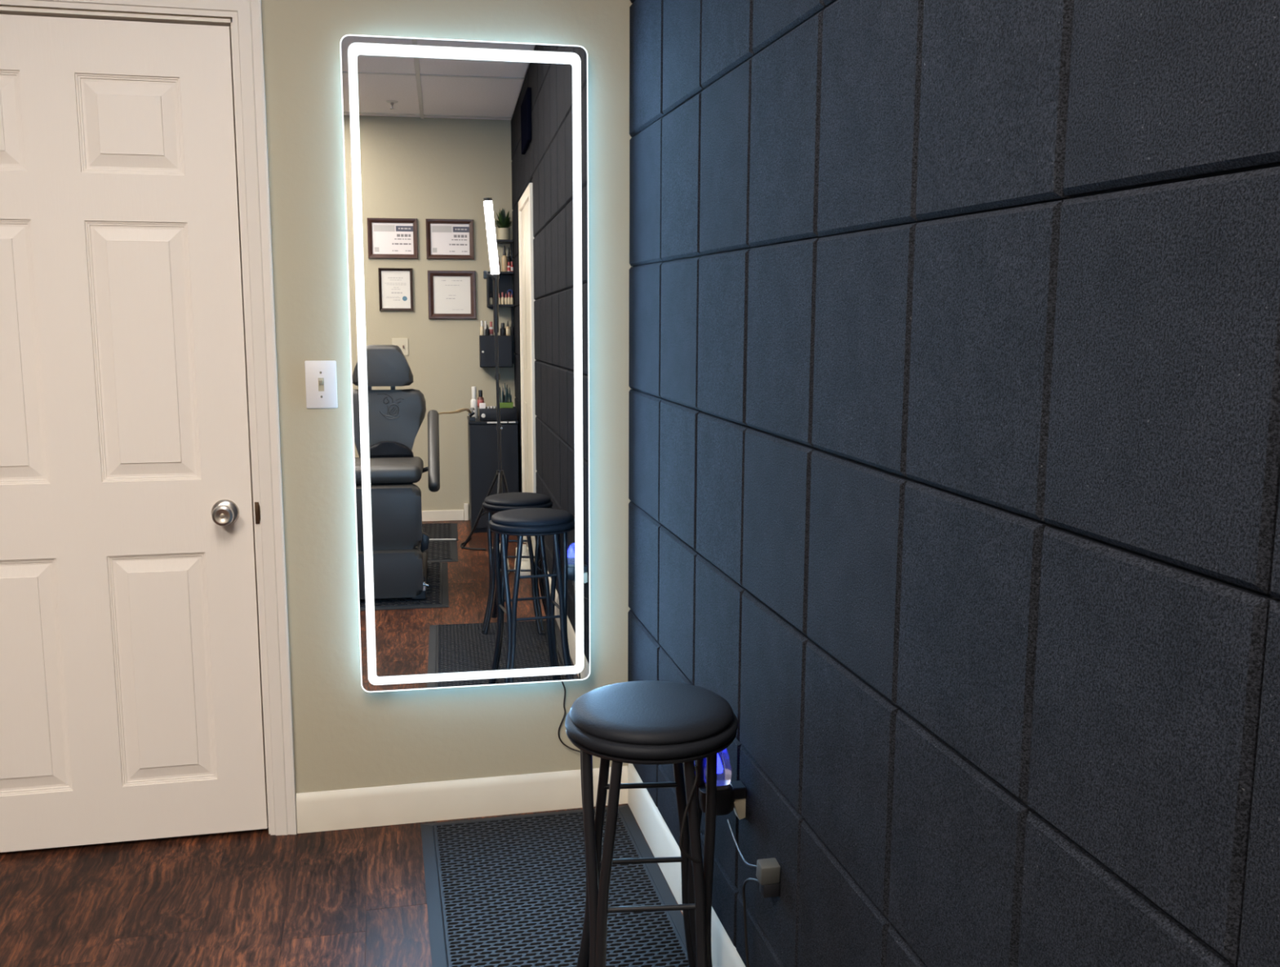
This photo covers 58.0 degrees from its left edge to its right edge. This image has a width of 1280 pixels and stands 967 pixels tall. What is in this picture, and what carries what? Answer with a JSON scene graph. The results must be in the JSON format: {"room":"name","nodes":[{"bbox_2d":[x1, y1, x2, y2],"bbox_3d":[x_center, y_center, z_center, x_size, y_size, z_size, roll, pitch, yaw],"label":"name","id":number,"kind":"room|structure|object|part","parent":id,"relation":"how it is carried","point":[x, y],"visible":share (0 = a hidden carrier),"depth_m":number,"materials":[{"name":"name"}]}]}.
{"room":"service shop","nodes":[
{"label":"service shop","id":0,"kind":"room"},
{"bbox_2d":[0,0,632,823],"bbox_3d":[-1.654,-0.423,2.768,3.500,2.782,0.120,-2,9,-12],"label":"wall","id":1,"kind":"structure","parent":0,"point":[346,735],"depth_m":2.99,"materials":[{"name":"beige paint"}]},
{"bbox_2d":[0,13,268,852],"bbox_3d":[-1.382,-0.074,2.812,0.817,2.030,0.094,-2,9,-12],"label":"door","id":2,"kind":"structure","parent":1,"relation":"in","point":[131,700],"depth_m":2.85,"materials":[{"name":"beige paint"}]},
{"bbox_3d":[-1.553,-0.843,2.673,0.232,0.227,0.010,-2,9,-12],"label":"raised panel","id":3,"kind":"part","parent":2,"relation":"part of","materials":[{"name":"beige paint"}]},
{"bbox_3d":[-1.555,-0.309,2.755,0.232,0.631,0.010,-2,9,-12],"label":"raised panel","id":4,"kind":"part","parent":2,"relation":"part of","materials":[{"name":"beige paint"}]},
{"bbox_3d":[-1.558,0.486,2.876,0.232,0.605,0.010,-2,9,-12],"label":"raised panel","id":5,"kind":"part","parent":2,"relation":"part of","materials":[{"name":"beige paint"}]},
{"bbox_3d":[-1.212,-0.853,2.749,0.232,0.227,0.010,-2,9,-12],"label":"raised panel","id":6,"kind":"part","parent":2,"relation":"part of","materials":[{"name":"beige paint"}]},
{"bbox_3d":[-1.214,-0.319,2.830,0.232,0.631,0.010,-2,9,-12],"label":"raised panel","id":7,"kind":"part","parent":2,"relation":"part of","materials":[{"name":"beige paint"}]},
{"bbox_3d":[-1.217,0.476,2.951,0.232,0.605,0.010,-2,9,-12],"label":"raised panel","id":8,"kind":"part","parent":2,"relation":"part of","materials":[{"name":"beige paint"}]},
{"bbox_3d":[-1.042,0.078,2.889,0.053,0.053,0.047,-2,9,-12],"label":"knob","id":9,"kind":"part","parent":2,"relation":"part of","materials":[{"name":"silver metal"}]},
{"bbox_2d":[0,0,297,835],"bbox_3d":[-1.394,-0.118,2.861,0.969,2.130,0.132,-2,9,-12],"label":"trim","id":10,"kind":"structure","parent":1,"relation":"attached to","point":[245,25],"depth_m":2.86,"materials":[{"name":"beige paint"}]},
{"bbox_3d":[-0.970,0.074,2.931,0.012,0.056,0.016,-2,9,-12],"label":"strike plate","id":11,"kind":"part","parent":10,"relation":"part of","materials":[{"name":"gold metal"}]},
{"bbox_2d":[304,360,337,408],"bbox_3d":[-0.805,-0.249,2.915,0.076,0.120,0.017,-2,9,-12],"label":"light switch","id":12,"kind":"object","parent":1,"relation":"attached to","point":[321,381],"visible":1,"depth_m":2.92,"materials":[{"name":"white plastic"}]},
{"bbox_2d":[295,764,627,833],"bbox_3d":[-0.473,0.863,3.163,0.898,0.107,0.013,-2,9,-12],"label":"baseboard","id":13,"kind":"structure","parent":1,"relation":"attached to","point":[403,803],"depth_m":3.14,"materials":[{"name":"paint"}]},
{"bbox_2d":[339,34,590,751],"bbox_3d":[-0.431,-0.097,3.016,0.616,2.022,0.051,-1,8,-11],"label":"led mirror","id":14,"kind":"object","parent":1,"relation":"attached to","point":[466,162],"visible":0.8,"depth_m":2.96,"materials":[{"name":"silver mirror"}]},
{"bbox_3d":[-0.180,0.703,3.198,0.091,0.388,0.028,-3,9,-20],"label":"power cord","id":15,"kind":"part","parent":14,"relation":"part of","materials":[{"name":"black plastic"}]},
{"bbox_2d":[0,803,683,966],"bbox_3d":[-1.061,1.379,0.446,3.550,0.100,5.450,-2,9,-12],"label":"floor","id":16,"kind":"structure","parent":0,"point":[353,896],"depth_m":2.72,"materials":[{"name":"brown wood"}]},
{"bbox_2d":[420,804,688,966],"bbox_3d":[-0.074,1.071,2.121,0.572,0.011,2.202,-2,9,-12],"label":"rubber mat","id":17,"kind":"object","parent":16,"relation":"on","point":[504,891],"visible":0.82,"depth_m":2.73,"materials":[{"name":"grey rubber"}]},
{"bbox_2d":[564,680,737,966],"bbox_3d":[0.019,0.724,2.125,0.312,0.674,0.312,0,9,-5],"label":"bar stool","id":18,"kind":"object","parent":17,"relation":"on","point":[642,722],"visible":1,"depth_m":2.02,"materials":[{"name":"black leather"}]},
{"bbox_3d":[-0.107,0.738,2.214,0.041,0.611,0.095,-3,9,-21],"label":"leg","id":19,"kind":"part","parent":18,"relation":"part of","materials":[{"name":"black metal"}]},
{"bbox_3d":[-0.091,0.766,2.025,0.041,0.611,0.095,2,9,12],"label":"leg","id":20,"kind":"part","parent":18,"relation":"part of","materials":[{"name":"black metal"}]},
{"bbox_2d":[564,680,737,759],"bbox_3d":[0.021,0.416,2.078,0.311,0.052,0.311,0,9,-5],"label":"seat cushion","id":21,"kind":"object","parent":18,"relation":"on","point":[642,719],"depth_m":2.00,"materials":[{"name":"black leather"}]},
{"bbox_2d":[679,765,700,862],"bbox_3d":[0.086,0.569,1.976,0.039,0.176,0.010,-4,10,-26],"label":"cord","id":22,"kind":"object","parent":18,"relation":"hanging from","point":[682,849],"visible":1,"depth_m":1.97,"materials":[{"name":"black plastic"}]},
{"bbox_3d":[0.114,0.736,2.232,0.041,0.611,0.095,2,9,12],"label":"leg","id":23,"kind":"part","parent":18,"relation":"part of","materials":[{"name":"black metal"}]},
{"bbox_3d":[0.129,0.765,2.042,0.041,0.611,0.095,-3,9,-21],"label":"leg","id":24,"kind":"part","parent":18,"relation":"part of","materials":[{"name":"black metal"}]},
{"bbox_2d":[627,0,1279,966],"bbox_3d":[0.605,-0.072,0.523,0.121,2.782,5.300,-2,9,-12],"label":"wall","id":25,"kind":"structure","parent":0,"point":[953,330],"depth_m":1.31,"materials":[{"name":"black"}]},
{"bbox_3d":[0.010,0.521,3.040,0.012,0.298,0.358,-2,9,-12],"label":"felt panel","id":26,"kind":"part","parent":25,"relation":"part of","materials":[{"name":"fabric"}]},
{"bbox_3d":[0.013,-0.077,2.949,0.012,0.302,0.357,-2,9,-12],"label":"felt panel","id":27,"kind":"part","parent":25,"relation":"part of","materials":[{"name":"fabric"}]},
{"bbox_3d":[0.012,0.222,2.994,0.012,0.299,0.358,-2,9,-12],"label":"felt panel","id":28,"kind":"part","parent":25,"relation":"part of","materials":[{"name":"fabric"}]},
{"bbox_3d":[0.009,0.733,3.072,0.012,0.124,0.357,-2,9,-12],"label":"felt panel","id":29,"kind":"part","parent":25,"relation":"part of","materials":[{"name":"fabric"}]},
{"bbox_3d":[0.014,-0.387,2.902,0.012,0.319,0.356,-2,9,-12],"label":"felt panel","id":30,"kind":"part","parent":25,"relation":"part of","materials":[{"name":"fabric"}]},
{"bbox_3d":[0.016,-1.034,2.803,0.012,0.326,0.356,-2,9,-12],"label":"felt panel","id":31,"kind":"part","parent":25,"relation":"part of","materials":[{"name":"fabric"}]},
{"bbox_3d":[0.015,-0.709,2.853,0.011,0.327,0.357,-2,9,-12],"label":"felt panel","id":32,"kind":"part","parent":25,"relation":"part of","materials":[{"name":"fabric"}]},
{"bbox_3d":[0.085,0.784,2.738,0.012,0.124,0.328,-2,9,-12],"label":"felt panel","id":33,"kind":"part","parent":25,"relation":"part of","materials":[{"name":"fabric"}]},
{"bbox_3d":[0.086,0.572,2.707,0.011,0.297,0.329,-2,9,-12],"label":"felt panel","id":34,"kind":"part","parent":25,"relation":"part of","materials":[{"name":"fabric"}]},
{"bbox_3d":[0.087,0.274,2.662,0.012,0.299,0.328,-2,9,-12],"label":"felt panel","id":35,"kind":"part","parent":25,"relation":"part of","materials":[{"name":"fabric"}]},
{"bbox_3d":[0.089,-0.336,2.568,0.012,0.317,0.329,-2,9,-12],"label":"felt panel","id":36,"kind":"part","parent":25,"relation":"part of","materials":[{"name":"fabric"}]},
{"bbox_3d":[0.088,-0.027,2.615,0.012,0.302,0.328,-2,9,-12],"label":"felt panel","id":37,"kind":"part","parent":25,"relation":"part of","materials":[{"name":"fabric"}]},
{"bbox_3d":[0.090,-0.658,2.519,0.012,0.326,0.330,-2,9,-12],"label":"felt panel","id":38,"kind":"part","parent":25,"relation":"part of","materials":[{"name":"fabric"}]},
{"bbox_3d":[0.092,-0.984,2.470,0.011,0.327,0.328,-2,9,-12],"label":"felt panel","id":39,"kind":"part","parent":25,"relation":"part of","materials":[{"name":"fabric"}]},
{"bbox_2d":[627,763,745,966],"bbox_3d":[0.337,1.084,1.639,0.013,0.134,3.347,-2,9,-12],"label":"baseboard","id":40,"kind":"structure","parent":25,"relation":"attached to","point":[661,842],"depth_m":2.82,"materials":[{"name":"paint"}]},
{"bbox_3d":[0.158,0.621,2.389,0.012,0.298,0.326,-2,9,-12],"label":"felt panel","id":41,"kind":"part","parent":25,"relation":"part of","materials":[{"name":"black fabric"}]},
{"bbox_3d":[0.157,0.833,2.420,0.012,0.123,0.325,-2,9,-12],"label":"felt panel","id":42,"kind":"part","parent":25,"relation":"part of","materials":[{"name":"black fabric"}]},
{"bbox_3d":[0.159,0.322,2.343,0.012,0.299,0.324,-2,9,-12],"label":"felt panel","id":43,"kind":"part","parent":25,"relation":"part of","materials":[{"name":"fabric"}]},
{"bbox_2d":[698,747,746,819],"bbox_3d":[0.154,0.559,2.171,0.086,0.146,0.048,-2,9,-12],"label":"air freshener","id":44,"kind":"object","parent":25,"relation":"attached to","point":[731,794],"visible":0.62,"depth_m":2.15,"materials":[{"name":"black plastic"}]},
{"bbox_2d":[703,747,732,785],"bbox_3d":[0.145,0.523,2.164,0.052,0.072,0.047,-2,9,-12],"label":"shade","id":45,"kind":"object","parent":44,"relation":"attached to","point":[724,768],"depth_m":2.15,"materials":[{"name":"blue plastic"}]},
{"bbox_3d":[0.160,0.023,2.297,0.012,0.301,0.324,-2,9,-12],"label":"felt panel","id":46,"kind":"part","parent":25,"relation":"part of","materials":[{"name":"fabric"}]},
{"bbox_3d":[0.161,-0.287,2.250,0.013,0.319,0.324,-2,9,-12],"label":"felt panel","id":47,"kind":"part","parent":25,"relation":"part of","materials":[{"name":"fabric"}]},
{"bbox_3d":[0.163,-0.609,2.201,0.012,0.327,0.325,-2,9,-12],"label":"felt panel","id":48,"kind":"part","parent":25,"relation":"part of","materials":[{"name":"fabric"}]},
{"bbox_3d":[0.164,-0.935,2.151,0.012,0.327,0.324,-2,9,-12],"label":"felt panel","id":49,"kind":"part","parent":25,"relation":"part of","materials":[{"name":"fabric"}]},
{"bbox_3d":[0.229,0.881,2.102,0.012,0.124,0.331,-2,9,-12],"label":"felt panel","id":50,"kind":"part","parent":25,"relation":"part of","materials":[{"name":"black fabric"}]},
{"bbox_2d":[755,857,780,897],"bbox_3d":[0.221,0.682,1.997,0.036,0.061,0.033,-2,9,-12],"label":"power adapter","id":51,"kind":"object","parent":25,"relation":"attached to","point":[768,869],"visible":1,"depth_m":1.99,"materials":[{"name":"grey plastic"}]},
{"bbox_2d":[727,818,756,867],"bbox_3d":[0.188,0.668,2.138,0.010,0.048,0.264,-1,9,-8],"label":"cord","id":52,"kind":"object","parent":51,"relation":"attached to","point":[728,820],"visible":0.92,"depth_m":2.17,"materials":[{"name":"grey plastic"}]},
{"bbox_2d":[742,877,759,966],"bbox_3d":[0.233,0.898,1.960,0.024,0.385,0.348,-2,9,-12],"label":"cord","id":53,"kind":"object","parent":51,"relation":"hanging from","point":[746,880],"visible":0.87,"depth_m":2.11,"materials":[{"name":"black plastic"}]},
{"bbox_3d":[0.230,0.669,2.069,0.011,0.298,0.330,-2,9,-12],"label":"felt panel","id":54,"kind":"part","parent":25,"relation":"part of","materials":[{"name":"fabric"}]},
{"bbox_3d":[0.231,0.372,2.024,0.012,0.300,0.330,-2,9,-12],"label":"felt panel","id":55,"kind":"part","parent":25,"relation":"part of","materials":[{"name":"fabric"}]},
{"bbox_3d":[0.232,0.071,1.979,0.012,0.300,0.330,-2,9,-12],"label":"felt panel","id":56,"kind":"part","parent":25,"relation":"part of","materials":[{"name":"fabric"}]},
{"bbox_3d":[0.234,-0.239,1.931,0.012,0.318,0.329,-2,9,-12],"label":"felt panel","id":57,"kind":"part","parent":25,"relation":"part of","materials":[{"name":"fabric"}]},
{"bbox_3d":[0.234,-0.560,1.882,0.012,0.328,0.329,-2,9,-12],"label":"felt panel","id":58,"kind":"part","parent":25,"relation":"part of","materials":[{"name":"fabric"}]},
{"bbox_3d":[0.236,-0.886,1.832,0.011,0.326,0.330,-2,9,-12],"label":"felt panel","id":59,"kind":"part","parent":25,"relation":"part of","materials":[{"name":"fabric"}]},
{"bbox_3d":[0.308,-0.837,1.513,0.012,0.325,0.327,-2,9,-12],"label":"felt panel","id":60,"kind":"part","parent":25,"relation":"part of","materials":[{"name":"black fabric"}]},
{"bbox_3d":[0.302,0.719,1.750,0.012,0.298,0.328,-2,9,-12],"label":"felt panel","id":61,"kind":"part","parent":25,"relation":"part of","materials":[{"name":"black fabric"}]},
{"bbox_3d":[0.303,0.421,1.705,0.012,0.299,0.327,-2,9,-12],"label":"felt panel","id":62,"kind":"part","parent":25,"relation":"part of","materials":[{"name":"black fabric"}]},
{"bbox_3d":[0.305,0.121,1.659,0.011,0.301,0.327,-2,9,-12],"label":"felt panel","id":63,"kind":"part","parent":25,"relation":"part of","materials":[{"name":"black fabric"}]},
{"bbox_3d":[0.306,-0.190,1.611,0.012,0.318,0.326,-2,9,-12],"label":"felt panel","id":64,"kind":"part","parent":25,"relation":"part of","materials":[{"name":"fabric"}]},
{"bbox_3d":[0.307,-0.511,1.562,0.012,0.328,0.328,-2,9,-12],"label":"felt panel","id":65,"kind":"part","parent":25,"relation":"part of","materials":[{"name":"black fabric"}]},
{"bbox_3d":[0.372,0.767,1.438,0.012,0.298,0.314,-2,9,-12],"label":"felt panel","id":66,"kind":"part","parent":25,"relation":"part of","materials":[{"name":"black fabric"}]},
{"bbox_3d":[0.374,0.468,1.393,0.012,0.299,0.312,-2,9,-12],"label":"felt panel","id":67,"kind":"part","parent":25,"relation":"part of","materials":[{"name":"black fabric"}]},
{"bbox_3d":[0.375,0.168,1.347,0.012,0.302,0.312,-2,9,-12],"label":"felt panel","id":68,"kind":"part","parent":25,"relation":"part of","materials":[{"name":"black fabric"}]},
{"bbox_3d":[0.377,-0.142,1.300,0.011,0.318,0.314,-2,9,-12],"label":"felt panel","id":69,"kind":"part","parent":25,"relation":"part of","materials":[{"name":"black fabric"}]},
{"bbox_3d":[0.378,-0.463,1.250,0.012,0.327,0.312,-2,9,-12],"label":"felt panel","id":70,"kind":"part","parent":25,"relation":"part of","materials":[{"name":"black fabric"}]},
{"bbox_3d":[0.442,0.515,1.092,0.012,0.299,0.302,-2,9,-12],"label":"felt panel","id":71,"kind":"part","parent":25,"relation":"part of","materials":[{"name":"black fabric"}]},
{"bbox_3d":[0.443,0.215,1.046,0.012,0.301,0.303,-2,9,-12],"label":"felt panel","id":72,"kind":"part","parent":25,"relation":"part of","materials":[{"name":"black fabric"}]},
{"bbox_3d":[0.444,-0.096,1.000,0.012,0.318,0.304,-2,9,-12],"label":"felt panel","id":73,"kind":"part","parent":25,"relation":"part of","materials":[{"name":"black fabric"}]},
{"bbox_3d":[0.446,-0.417,0.950,0.011,0.326,0.303,-2,9,-12],"label":"felt panel","id":74,"kind":"part","parent":25,"relation":"part of","materials":[{"name":"black fabric"}]},
{"bbox_3d":[0.511,0.260,0.746,0.012,0.302,0.313,-2,9,-12],"label":"felt panel","id":75,"kind":"part","parent":25,"relation":"part of","materials":[{"name":"black fabric"}]},
{"bbox_3d":[0.512,-0.049,0.699,0.012,0.319,0.313,-2,9,-12],"label":"felt panel","id":76,"kind":"part","parent":25,"relation":"part of","materials":[{"name":"black fabric"}]}
]}

